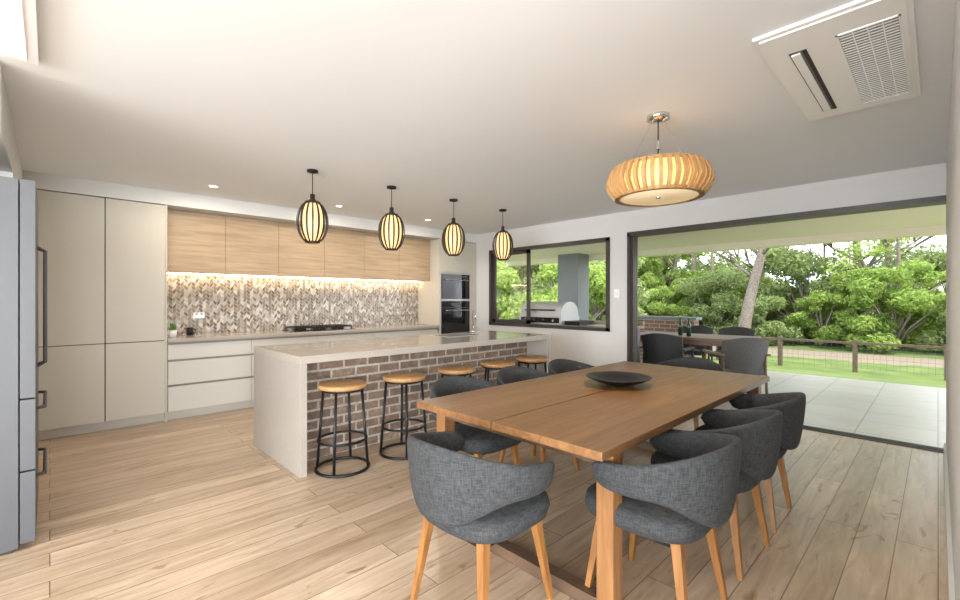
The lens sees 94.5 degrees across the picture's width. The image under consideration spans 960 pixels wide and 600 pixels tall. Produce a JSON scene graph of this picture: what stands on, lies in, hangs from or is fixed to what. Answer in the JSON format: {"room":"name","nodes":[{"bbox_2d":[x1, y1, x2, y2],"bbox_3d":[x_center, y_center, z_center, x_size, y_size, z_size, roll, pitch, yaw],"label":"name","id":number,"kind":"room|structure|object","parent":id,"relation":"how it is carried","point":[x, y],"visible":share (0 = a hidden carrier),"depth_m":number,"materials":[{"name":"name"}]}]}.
{"room":"dining room","nodes":[
{"label":"dining room","id":0,"kind":"room"},
{"bbox_2d":[184,274,403,334],"bbox_3d":[-2.855,0.070,6.445,6.770,2.560,0.150,0,0,-44],"label":"wall","id":1,"kind":"structure","parent":0,"point":[191,274],"depth_m":6.26,"materials":[{"name":"grey paint"}]},
{"bbox_2d":[167,274,417,334],"bbox_3d":[-2.496,0.054,6.680,3.838,0.749,0.010,0,0,-44],"label":"backsplash","id":2,"kind":"structure","parent":1,"relation":"attached to","point":[228,303],"depth_m":6.33,"materials":[{"name":"multicoloured tile"}]},
{"bbox_2d":[193,313,204,317],"bbox_3d":[-3.564,0.195,5.632,0.120,0.070,0.008,0,0,-44],"label":"power outlet","id":3,"kind":"object","parent":2,"relation":"attached to","point":[195,315],"visible":1,"depth_m":5.63,"materials":[{"name":"white plastic"}]},
{"bbox_2d":[167,209,429,281],"bbox_3d":[-2.376,-0.688,6.556,3.838,0.725,0.353,0,0,-44],"label":"upper cabinet","id":4,"kind":"object","parent":1,"relation":"attached to","point":[197,243],"visible":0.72,"depth_m":5.98,"materials":[{"name":"brown wood"}]},
{"bbox_2d":[167,273,417,281],"bbox_3d":[-2.440,-0.324,6.620,3.810,0.011,0.025,0,0,-44],"label":"strip light","id":5,"kind":"object","parent":4,"relation":"attached to","point":[167,273],"visible":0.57,"depth_m":6.28,"materials":[{"name":"white plastic"}]},
{"bbox_2d":[0,407,948,599],"bbox_3d":[-0.648,1.410,-0.287,12.970,0.120,12.790,0,0,-44],"label":"floor","id":6,"kind":"structure","parent":0,"point":[187,508],"depth_m":2.57,"materials":[{"name":"brown wood"}]},
{"bbox_2d":[0,176,47,555],"bbox_3d":[-2.970,0.350,2.483,0.789,2.000,0.860,0,0,-44],"label":"refrigerator","id":7,"kind":"object","parent":6,"relation":"on","point":[20,364],"visible":1,"depth_m":2.38,"materials":[{"name":"silver metal"}]},
{"bbox_2d":[37,190,166,439],"bbox_3d":[-4.064,0.150,4.744,1.105,2.400,0.590,0,0,-44],"label":"cupboard","id":8,"kind":"object","parent":6,"relation":"on","point":[105,368],"visible":0.75,"depth_m":4.54,"materials":[{"name":"beige laminate"}]},
{"bbox_2d":[167,328,437,419],"bbox_3d":[-2.293,0.912,6.462,3.820,0.875,0.588,0,0,-44],"label":"base drawers","id":9,"kind":"object","parent":6,"relation":"on","point":[213,376],"visible":0.39,"depth_m":5.28,"materials":[{"name":"grey"}]},
{"bbox_2d":[167,324,438,342],"bbox_3d":[-2.280,0.452,6.457,3.838,0.044,0.608,0,0,-44],"label":"countertop","id":10,"kind":"structure","parent":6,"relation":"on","point":[275,333],"depth_m":5.88,"materials":[{"name":"stone"}]},
{"bbox_2d":[168,323,176,336],"bbox_3d":[-3.551,0.346,5.134,0.096,0.169,0.093,0,0,-44],"label":"potted plant","id":11,"kind":"object","parent":10,"relation":"on","point":[172,333],"visible":0.94,"depth_m":5.11,"materials":[{"name":"green plant"}]},
{"bbox_2d":[186,327,195,334],"bbox_3d":[-3.568,0.385,5.475,0.095,0.090,0.076,0,0,-12],"label":"coffee mug","id":12,"kind":"object","parent":10,"relation":"on","point":[189,331],"visible":0.99,"depth_m":5.45,"materials":[{"name":"black ceramic"}]},
{"bbox_2d":[282,324,354,331],"bbox_3d":[-2.325,0.401,6.423,0.900,0.057,0.420,0,0,-44],"label":"gas cooktop","id":13,"kind":"object","parent":10,"relation":"in","point":[333,326],"visible":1,"depth_m":6.32,"materials":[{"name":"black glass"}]},
{"bbox_2d":[314,379,369,477],"bbox_3d":[-1.104,1.008,3.567,0.434,0.684,0.434,0,0,-44],"label":"bar stool","id":14,"kind":"object","parent":6,"relation":"on","point":[341,386],"visible":1,"depth_m":3.54,"materials":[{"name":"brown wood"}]},
{"bbox_2d":[254,330,549,477],"bbox_3d":[-0.617,0.890,4.819,3.100,0.920,1.060,0,0,-44],"label":"kitchen island","id":15,"kind":"object","parent":6,"relation":"on","point":[287,377],"visible":0.72,"depth_m":4.04,"materials":[{"name":"brick"}]},
{"bbox_2d":[430,333,481,336],"bbox_3d":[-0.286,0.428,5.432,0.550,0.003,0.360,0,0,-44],"label":"undermount sink","id":16,"kind":"object","parent":15,"relation":"in","point":[456,334],"visible":1,"depth_m":5.35,"materials":[{"name":"silver metal"}]},
{"bbox_2d":[471,310,475,331],"bbox_3d":[-0.067,0.277,5.859,0.080,0.306,0.187,0,0,-15],"label":"tap","id":17,"kind":"object","parent":15,"relation":"on","point":[473,311],"visible":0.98,"depth_m":5.91,"materials":[{"name":"silver metal"}]},
{"bbox_2d":[379,372,426,459],"bbox_3d":[-0.674,1.008,3.943,0.434,0.684,0.434,0,0,29],"label":"bar stool","id":18,"kind":"object","parent":6,"relation":"on","point":[398,378],"visible":0.92,"depth_m":3.88,"materials":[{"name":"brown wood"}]},
{"bbox_2d":[418,239,475,333],"bbox_3d":[-0.590,0.150,8.110,0.880,2.400,0.590,0,0,-44],"label":"oven tower","id":19,"kind":"object","parent":6,"relation":"on","point":[429,292],"visible":0.44,"depth_m":7.82,"materials":[{"name":"beige laminate"}]},
{"bbox_2d":[441,301,469,333],"bbox_3d":[-0.413,0.315,7.841,0.640,0.590,0.074,0,0,-44],"label":"wall oven","id":20,"kind":"object","parent":19,"relation":"in","point":[455,315],"visible":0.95,"depth_m":7.84,"materials":[{"name":"black glass"}]},
{"bbox_2d":[441,274,469,299],"bbox_3d":[-0.415,-0.223,7.843,0.640,0.455,0.068,0,0,-44],"label":"built-in microwave","id":21,"kind":"object","parent":19,"relation":"in","point":[453,287],"visible":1,"depth_m":7.84,"materials":[{"name":"black glass"}]},
{"bbox_2d":[438,365,475,377],"bbox_3d":[-0.229,1.008,4.360,0.434,0.684,0.434,0,0,12],"label":"bar stool","id":22,"kind":"object","parent":6,"relation":"on","point":[453,370],"visible":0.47,"depth_m":4.25,"materials":[{"name":"brown wood"}]},
{"bbox_2d":[430,376,520,464],"bbox_3d":[-0.028,0.958,3.075,0.660,0.785,0.619,0,0,-44],"label":"dining chair","id":23,"kind":"object","parent":6,"relation":"on","point":[478,442],"visible":0.39,"depth_m":2.97,"materials":[{"name":"grey fabric"}]},
{"bbox_2d":[407,431,554,599],"bbox_3d":[-0.009,0.958,1.982,0.660,0.785,0.619,0,0,44],"label":"dining chair","id":24,"kind":"object","parent":6,"relation":"on","point":[482,503],"visible":1,"depth_m":1.74,"materials":[{"name":"grey fabric"}]},
{"bbox_2d":[480,360,514,381],"bbox_3d":[0.188,1.008,4.764,0.434,0.684,0.434,0,0,-6],"label":"bar stool","id":25,"kind":"object","parent":6,"relation":"on","point":[489,364],"visible":0.38,"depth_m":4.66,"materials":[{"name":"brown wood"}]},
{"bbox_2d":[516,355,547,372],"bbox_3d":[0.604,1.008,5.167,0.434,0.684,0.434,0,0,-23],"label":"bar stool","id":26,"kind":"object","parent":6,"relation":"on","point":[528,359],"visible":0.45,"depth_m":5.05,"materials":[{"name":"brown wood"}]},
{"bbox_2d":[496,366,578,469],"bbox_3d":[0.447,0.958,3.562,0.660,0.785,0.619,0,0,-44],"label":"dining chair","id":27,"kind":"object","parent":6,"relation":"on","point":[510,374],"visible":0.17,"depth_m":3.77,"materials":[{"name":"grey fabric"}]},
{"bbox_2d":[548,359,594,374],"bbox_3d":[0.935,0.958,4.036,0.660,0.785,0.619,0,0,-44],"label":"dining chair","id":28,"kind":"object","parent":6,"relation":"on","point":[556,366],"visible":0.23,"depth_m":4.28,"materials":[{"name":"grey fabric"}]},
{"bbox_2d":[417,361,769,599],"bbox_3d":[0.950,0.975,3.058,2.500,0.750,1.230,0,0,-44],"label":"dining table","id":29,"kind":"object","parent":6,"relation":"on","point":[573,414],"visible":0.8,"depth_m":2.37,"materials":[{"name":"brown wood"}]},
{"bbox_2d":[586,371,652,386],"bbox_3d":[0.976,0.568,3.132,0.450,0.064,0.450,0,0,-44],"label":"decorative bowl","id":30,"kind":"object","parent":29,"relation":"on","point":[611,378],"visible":1,"depth_m":3.20,"materials":[{"name":"black ceramic"}]},
{"bbox_2d":[585,431,741,599],"bbox_3d":[0.807,0.958,1.979,0.660,0.785,0.619,0,0,-44],"label":"dining chair","id":31,"kind":"object","parent":6,"relation":"on","point":[673,505],"visible":0.95,"depth_m":1.74,"materials":[{"name":"grey fabric"}]},
{"bbox_2d":[657,357,723,429],"bbox_3d":[1.931,0.958,4.183,0.619,0.785,0.660,0,0,-44],"label":"dining chair","id":32,"kind":"object","parent":6,"relation":"on","point":[687,362],"visible":0.2,"depth_m":4.37,"materials":[{"name":"grey fabric"}]},
{"bbox_2d":[650,410,782,580],"bbox_3d":[1.288,0.958,2.435,0.660,0.785,0.619,0,0,-42],"label":"dining chair","id":33,"kind":"object","parent":6,"relation":"on","point":[759,432],"visible":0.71,"depth_m":2.18,"materials":[{"name":"grey fabric"}]},
{"bbox_2d":[693,392,805,532],"bbox_3d":[1.727,0.958,2.875,0.619,0.785,0.660,0,0,45],"label":"dining chair","id":34,"kind":"object","parent":6,"relation":"on","point":[792,405],"visible":0.51,"depth_m":2.63,"materials":[{"name":"grey fabric"}]},
{"bbox_2d":[0,0,955,234],"bbox_3d":[-0.648,-1.285,-0.287,12.970,0.150,12.790,0,0,-44],"label":"ceiling","id":35,"kind":"structure","parent":0,"point":[527,109],"depth_m":2.76,"materials":[{"name":"white paint"}]},
{"bbox_2d":[0,0,38,64],"bbox_3d":[-2.110,-1.193,1.610,0.710,0.034,1.050,0,0,-44],"label":"skylight","id":36,"kind":"object","parent":35,"relation":"attached to","point":[18,18],"visible":1,"depth_m":1.94,"materials":[{"name":"white plastic"}]},
{"bbox_2d":[296,169,328,243],"bbox_3d":[-1.562,-0.872,4.140,0.282,0.677,0.282,0,0,-44],"label":"pendant lamp","id":37,"kind":"object","parent":35,"relation":"hanging from","point":[313,216],"visible":1,"depth_m":4.06,"materials":[{"name":"beige fabric"}]},
{"bbox_2d":[378,185,404,250],"bbox_3d":[-0.944,-0.872,4.739,0.282,0.677,0.282,0,0,-44],"label":"pendant lamp","id":38,"kind":"object","parent":35,"relation":"hanging from","point":[391,225],"visible":1,"depth_m":4.66,"materials":[{"name":"beige fabric"}]},
{"bbox_2d":[442,199,464,255],"bbox_3d":[-0.319,-0.872,5.344,0.282,0.677,0.282,0,0,-44],"label":"pendant lamp","id":39,"kind":"object","parent":35,"relation":"hanging from","point":[452,239],"visible":1,"depth_m":5.27,"materials":[{"name":"beige fabric"}]},
{"bbox_2d":[492,209,512,260],"bbox_3d":[0.306,-0.872,5.950,0.282,0.677,0.282,0,0,-44],"label":"pendant lamp","id":40,"kind":"object","parent":35,"relation":"hanging from","point":[503,241],"visible":1,"depth_m":5.87,"materials":[{"name":"beige fabric"}]},
{"bbox_2d":[606,111,714,206],"bbox_3d":[1.170,-0.939,2.917,0.660,0.542,0.660,0,0,-44],"label":"drum pendant light","id":41,"kind":"object","parent":35,"relation":"hanging from","point":[662,179],"visible":1,"depth_m":2.71,"materials":[{"name":"beige wood"}]},
{"bbox_2d":[752,0,920,121],"bbox_3d":[1.921,-1.196,2.328,1.320,0.028,0.530,0,0,-44],"label":"air conditioner cassette","id":42,"kind":"object","parent":35,"relation":"attached to","point":[856,55],"visible":1,"depth_m":2.17,"materials":[{"name":"white plastic"}]},
{"bbox_2d":[0,0,959,599],"bbox_3d":[-2.111,0.070,-2.839,14.608,2.560,15.624,0,0,10],"label":"wall","id":43,"kind":"structure","parent":0,"point":[953,145],"depth_m":2.23,"materials":[{"name":"grey paint"}]},
{"bbox_2d":[23,170,476,242],"bbox_3d":[-2.371,-1.133,6.391,5.850,0.155,0.600,0,0,-44],"label":"bulkhead","id":44,"kind":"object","parent":43,"relation":"attached to","point":[179,201],"depth_m":5.19,"materials":[{"name":"grey paint"}]},
{"bbox_2d":[944,443,954,599],"bbox_3d":[2.514,1.305,2.378,4.420,0.090,0.017,0,0,-44],"label":"baseboard","id":45,"kind":"structure","parent":43,"relation":"attached to","point":[951,588],"depth_m":2.38,"materials":[{"name":"white paint"}]},
{"bbox_2d":[558,253,588,319],"bbox_3d":[2.369,0.105,11.278,0.500,2.510,0.600,0,0,-44],"label":"patio column","id":46,"kind":"structure","parent":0,"point":[573,269],"depth_m":11.06,"materials":[{"name":"white paint"}]},
{"bbox_2d":[476,163,945,366],"bbox_3d":[1.920,0.070,6.274,0.150,2.560,6.740,0,0,-44],"label":"wall","id":47,"kind":"structure","parent":0,"point":[594,348],"depth_m":6.06,"materials":[{"name":"grey paint"}]},
{"bbox_2d":[489,237,609,331],"bbox_3d":[1.036,-0.220,7.136,0.140,1.330,2.372,0,0,-44],"label":"window","id":48,"kind":"structure","parent":47,"relation":"in","point":[493,320],"depth_m":7.34,"materials":[{"name":"black metal"}]},
{"bbox_2d":[614,289,619,297],"bbox_3d":[1.902,-0.090,6.174,0.016,0.120,0.080,0,0,-44],"label":"light switch","id":49,"kind":"object","parent":47,"relation":"attached to","point":[616,291],"visible":1,"depth_m":6.17,"materials":[{"name":"white plastic"}]},
{"bbox_2d":[627,195,945,452],"bbox_3d":[3.107,0.217,5.027,0.180,2.275,2.996,0,0,-44],"label":"door frame","id":50,"kind":"structure","parent":47,"relation":"in","point":[632,237],"depth_m":5.02,"materials":[{"name":"brown metal"}]},
{"label":"outside","id":51,"kind":"structure","parent":0,"visible":0},
{"bbox_2d":[699,318,945,387],"bbox_3d":[0.555,1.900,35.351,130.000,0.820,170.000,0,0,-44],"label":"lawn","id":52,"kind":"structure","parent":51,"point":[837,370],"depth_m":16.41,"materials":[{"name":"green plant"}]},
{"bbox_2d":[497,261,531,318],"bbox_3d":[0.769,0.102,22.203,4.586,4.179,4.538,0,0,25],"label":"bushy tree","id":53,"kind":"object","parent":52,"relation":"on","point":[511,304],"visible":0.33,"depth_m":20.69,"materials":[{"name":"green plant"}]},
{"bbox_2d":[516,282,524,291],"bbox_3d":[2.548,0.241,36.902,5.436,4.214,4.096,0,0,-23],"label":"bushy tree","id":54,"kind":"object","parent":52,"relation":"on","point":[520,286],"visible":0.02,"depth_m":35.77,"materials":[{"name":"green plant"}]},
{"bbox_2d":[497,261,554,300],"bbox_3d":[2.442,-0.527,27.658,7.452,5.777,5.615,0,0,30],"label":"bushy tree","id":55,"kind":"object","parent":52,"relation":"on","point":[536,285],"visible":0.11,"depth_m":25.67,"materials":[{"name":"green plant"}]},
{"bbox_2d":[524,263,605,319],"bbox_3d":[4.261,0.175,20.178,4.669,4.345,5.100,0,0,37],"label":"bushy tree","id":56,"kind":"object","parent":52,"relation":"on","point":[597,276],"visible":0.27,"depth_m":19.65,"materials":[{"name":"green plant"}]},
{"bbox_2d":[556,257,650,320],"bbox_3d":[5.882,-0.290,23.194,6.831,5.295,5.147,0,0,-36],"label":"bushy tree","id":57,"kind":"object","parent":52,"relation":"on","point":[594,309],"visible":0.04,"depth_m":22.74,"materials":[{"name":"green plant"}]},
{"bbox_2d":[597,256,671,314],"bbox_3d":[11.193,-0.697,32.744,6.698,6.167,6.768,0,0,-42],"label":"bushy tree","id":58,"kind":"object","parent":52,"relation":"on","point":[645,267],"visible":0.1,"depth_m":30.92,"materials":[{"name":"green plant"}]},
{"bbox_2d":[638,268,697,315],"bbox_3d":[12.568,0.158,30.433,4.860,4.523,5.309,0,0,-29],"label":"bushy tree","id":59,"kind":"object","parent":52,"relation":"on","point":[650,280],"visible":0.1,"depth_m":29.45,"materials":[{"name":"green plant"}]},
{"bbox_2d":[638,284,699,323],"bbox_3d":[11.537,0.679,27.708,4.024,3.428,3.683,0,0,18],"label":"bushy tree","id":60,"kind":"object","parent":52,"relation":"on","point":[656,305],"visible":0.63,"depth_m":26.80,"materials":[{"name":"green plant"}]},
{"bbox_2d":[658,254,683,290],"bbox_3d":[13.713,-1.828,30.501,4.139,8.304,5.057,0,0,-11],"label":"tree","id":61,"kind":"object","parent":52,"relation":"on","point":[679,256],"visible":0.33,"depth_m":30.57,"materials":[{"name":"green plant"}]},
{"bbox_2d":[649,252,707,277],"bbox_3d":[15.184,-1.445,35.335,8.365,7.702,8.453,0,0,-6],"label":"bushy tree","id":62,"kind":"object","parent":52,"relation":"on","point":[685,256],"visible":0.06,"depth_m":33.38,"materials":[{"name":"green plant"}]},
{"bbox_2d":[667,264,744,325],"bbox_3d":[14.570,0.023,28.690,5.642,4.807,5.165,0,0,-6],"label":"bushy tree","id":63,"kind":"object","parent":52,"relation":"on","point":[707,296],"visible":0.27,"depth_m":27.70,"materials":[{"name":"green plant"}]},
{"bbox_2d":[670,252,747,302],"bbox_3d":[14.241,-2.949,28.823,7.260,10.572,5.911,0,0,37],"label":"tree","id":64,"kind":"object","parent":52,"relation":"on","point":[695,265],"visible":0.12,"depth_m":28.48,"materials":[{"name":"green plant"}]},
{"bbox_2d":[670,266,757,333],"bbox_3d":[13.502,0.235,26.045,4.108,4.226,5.451,0,0,-35],"label":"bushy tree","id":65,"kind":"object","parent":52,"relation":"on","point":[717,282],"visible":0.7,"depth_m":24.89,"materials":[{"name":"green plant"}]},
{"bbox_2d":[677,251,753,319],"bbox_3d":[14.131,-2.350,27.274,4.661,9.352,5.696,0,0,33],"label":"tree","id":66,"kind":"object","parent":52,"relation":"on","point":[711,253],"visible":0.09,"depth_m":26.83,"materials":[{"name":"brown plant"}]},
{"bbox_2d":[707,268,773,321],"bbox_3d":[18.480,0.014,31.555,5.184,4.825,5.663,0,0,-7],"label":"bushy tree","id":67,"kind":"object","parent":52,"relation":"on","point":[750,270],"visible":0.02,"depth_m":30.41,"materials":[{"name":"green plant"}]},
{"bbox_2d":[706,248,776,328],"bbox_3d":[14.209,-3.756,22.356,6.243,12.196,7.267,0,0,-28],"label":"tree","id":68,"kind":"object","parent":52,"relation":"on","point":[746,315],"visible":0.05,"depth_m":21.90,"materials":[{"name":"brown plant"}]},
{"bbox_2d":[719,246,791,280],"bbox_3d":[18.535,-3.112,28.871,6.939,10.913,6.222,0,0,11],"label":"tree","id":69,"kind":"object","parent":52,"relation":"on","point":[736,254],"visible":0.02,"depth_m":28.78,"materials":[{"name":"green plant"}]},
{"bbox_2d":[729,295,802,343],"bbox_3d":[14.645,1.041,23.220,3.739,2.627,3.116,0,0,25],"label":"bushy tree","id":70,"kind":"object","parent":52,"relation":"on","point":[763,304],"visible":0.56,"depth_m":22.34,"materials":[{"name":"green plant"}]},
{"bbox_2d":[737,276,799,323],"bbox_3d":[17.936,0.417,28.126,4.262,3.883,4.217,0,0,33],"label":"bushy tree","id":71,"kind":"object","parent":52,"relation":"on","point":[789,308],"visible":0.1,"depth_m":27.37,"materials":[{"name":"green plant"}]},
{"bbox_2d":[640,360,945,447],"bbox_3d":[3.035,1.425,8.163,4.080,0.130,10.500,0,0,-44],"label":"patio slab","id":72,"kind":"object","parent":52,"relation":"on","point":[900,412],"depth_m":5.67,"materials":[{"name":"grey concrete"}]},
{"bbox_2d":[515,317,644,362],"bbox_3d":[1.331,0.855,7.695,0.978,1.010,2.700,0,0,-44],"label":"bench","id":73,"kind":"object","parent":72,"relation":"on","point":[640,324],"visible":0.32,"depth_m":7.05,"materials":[{"name":"grey"}]},
{"bbox_2d":[514,301,592,324],"bbox_3d":[1.195,0.215,7.773,0.565,0.380,1.500,0,0,-44],"label":"barbecue","id":74,"kind":"object","parent":73,"relation":"on","point":[542,312],"visible":0.92,"depth_m":7.50,"materials":[{"name":"silver metal"}]},
{"bbox_2d":[640,333,694,363],"bbox_3d":[2.896,0.931,6.906,0.660,0.861,0.705,0,0,40],"label":"outdoor chair","id":75,"kind":"object","parent":72,"relation":"on","point":[657,347],"visible":0.64,"depth_m":6.68,"materials":[{"name":"wicker"}]},
{"bbox_2d":[638,315,701,360],"bbox_3d":[3.983,0.860,9.778,0.330,1.000,1.600,0,0,-44],"label":"wall","id":76,"kind":"structure","parent":72,"relation":"on","point":[652,323],"depth_m":9.62,"materials":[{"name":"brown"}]},
{"bbox_2d":[683,325,713,360],"bbox_3d":[4.105,0.931,8.573,0.705,0.861,0.660,0,0,-44],"label":"outdoor chair","id":77,"kind":"object","parent":72,"relation":"on","point":[697,329],"visible":0.4,"depth_m":8.65,"materials":[{"name":"wicker"}]},
{"bbox_2d":[640,331,760,345],"bbox_3d":[3.656,0.985,7.651,1.900,0.750,1.000,0,0,40],"label":"outdoor dining table","id":78,"kind":"object","parent":72,"relation":"on","point":[694,339],"visible":0.16,"depth_m":7.23,"materials":[{"name":"brown wood"}]},
{"bbox_2d":[678,318,682,334],"bbox_3d":[3.517,0.460,7.795,0.074,0.300,0.074,0,0,-44],"label":"wine bottle","id":79,"kind":"object","parent":78,"relation":"on","point":[680,325],"visible":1,"depth_m":7.77,"materials":[{"name":"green glass"}]},
{"bbox_2d":[686,318,690,335],"bbox_3d":[3.548,0.460,7.547,0.074,0.300,0.074,0,0,-44],"label":"wine bottle","id":80,"kind":"object","parent":78,"relation":"on","point":[688,325],"visible":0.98,"depth_m":7.53,"materials":[{"name":"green glass"}]},
{"bbox_2d":[497,204,945,265],"bbox_3d":[3.107,-1.145,8.232,4.280,0.250,10.500,0,0,-44],"label":"roof","id":81,"kind":"structure","parent":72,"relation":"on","point":[928,220],"depth_m":7.61,"materials":[{"name":"beige paint"}]},
{"bbox_2d":[708,327,754,363],"bbox_3d":[4.592,0.931,8.071,0.705,0.861,0.660,0,0,-44],"label":"outdoor chair","id":82,"kind":"object","parent":72,"relation":"on","point":[741,331],"visible":0.28,"depth_m":8.27,"materials":[{"name":"wicker"}]},
{"bbox_2d":[703,338,770,393],"bbox_3d":[3.596,0.931,6.208,0.660,0.861,0.705,0,0,3],"label":"outdoor chair","id":83,"kind":"object","parent":72,"relation":"on","point":[738,355],"visible":0.76,"depth_m":5.96,"materials":[{"name":"grey fabric"}]},
{"bbox_2d":[752,246,881,341],"bbox_3d":[17.939,-0.354,24.486,5.273,5.424,6.997,0,0,-12],"label":"bushy tree","id":84,"kind":"object","parent":52,"relation":"on","point":[793,263],"visible":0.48,"depth_m":24.31,"materials":[{"name":"green plant"}]},
{"bbox_2d":[783,290,860,346],"bbox_3d":[17.015,0.901,22.145,3.171,2.890,3.138,0,0,33],"label":"bushy tree","id":85,"kind":"object","parent":52,"relation":"on","point":[836,329],"visible":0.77,"depth_m":21.82,"materials":[{"name":"green plant"}]},
{"bbox_2d":[795,242,848,318],"bbox_3d":[20.851,-2.179,26.993,5.486,9.008,4.490,0,0,-22],"label":"tree","id":86,"kind":"object","parent":52,"relation":"on","point":[824,245],"visible":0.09,"depth_m":27.21,"materials":[{"name":"green plant"}]},
{"bbox_2d":[810,276,833,319],"bbox_3d":[22.744,0.341,28.356,4.387,4.039,4.433,0,0,4],"label":"bushy tree","id":87,"kind":"object","parent":52,"relation":"on","point":[814,280],"visible":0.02,"depth_m":28.31,"materials":[{"name":"green plant"}]},
{"bbox_2d":[716,333,945,380],"bbox_3d":[7.053,1.800,19.305,0.120,1.040,42.750,0,0,-44],"label":"fence","id":88,"kind":"object","parent":52,"relation":"on","point":[780,339],"visible":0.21,"depth_m":14.18,"materials":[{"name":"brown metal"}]},
{"bbox_2d":[817,280,918,347],"bbox_3d":[20.202,0.520,23.152,4.415,3.762,4.042,0,0,-18],"label":"bushy tree","id":89,"kind":"object","parent":52,"relation":"on","point":[882,308],"visible":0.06,"depth_m":21.83,"materials":[{"name":"green plant"}]},
{"bbox_2d":[820,237,918,279],"bbox_3d":[19.703,-3.592,23.771,7.553,11.879,6.773,0,0,38],"label":"tree","id":90,"kind":"object","parent":52,"relation":"on","point":[876,251],"visible":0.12,"depth_m":22.07,"materials":[{"name":"green plant"}]},
{"bbox_2d":[819,237,945,304],"bbox_3d":[19.586,-2.186,21.069,5.496,9.023,4.498,0,0,6],"label":"tree","id":91,"kind":"object","parent":52,"relation":"on","point":[898,254],"visible":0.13,"depth_m":21.13,"materials":[{"name":"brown plant"}]},
{"bbox_2d":[831,259,945,352],"bbox_3d":[18.843,0.268,20.294,5.036,4.290,4.610,0,0,-3],"label":"bushy tree","id":92,"kind":"object","parent":52,"relation":"on","point":[865,287],"visible":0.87,"depth_m":19.46,"materials":[{"name":"green plant"}]},
{"bbox_2d":[867,236,945,315],"bbox_3d":[24.740,-3.299,26.232,6.305,11.276,7.743,0,0,-3],"label":"tree","id":93,"kind":"object","parent":52,"relation":"on","point":[920,253],"visible":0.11,"depth_m":24.62,"materials":[{"name":"green plant"}]},
{"bbox_2d":[881,270,945,344],"bbox_3d":[22.722,0.410,22.137,4.687,3.993,4.290,0,0,22],"label":"bushy tree","id":94,"kind":"object","parent":52,"relation":"on","point":[914,332],"visible":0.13,"depth_m":21.77,"materials":[{"name":"green plant"}]},
{"bbox_2d":[884,250,945,331],"bbox_3d":[25.814,-0.118,23.848,6.377,4.944,4.806,0,0,23],"label":"bushy tree","id":95,"kind":"object","parent":52,"relation":"on","point":[939,258],"visible":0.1,"depth_m":23.34,"materials":[{"name":"bright foliage"},{"name":"bark"}]},
{"bbox_2d":[915,311,945,351],"bbox_3d":[20.574,0.994,18.082,3.232,2.725,3.879,0,0,-10],"label":"bushy tree","id":96,"kind":"object","parent":52,"relation":"on","point":[927,341],"visible":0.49,"depth_m":18.93,"materials":[{"name":"green plant"}]}
]}

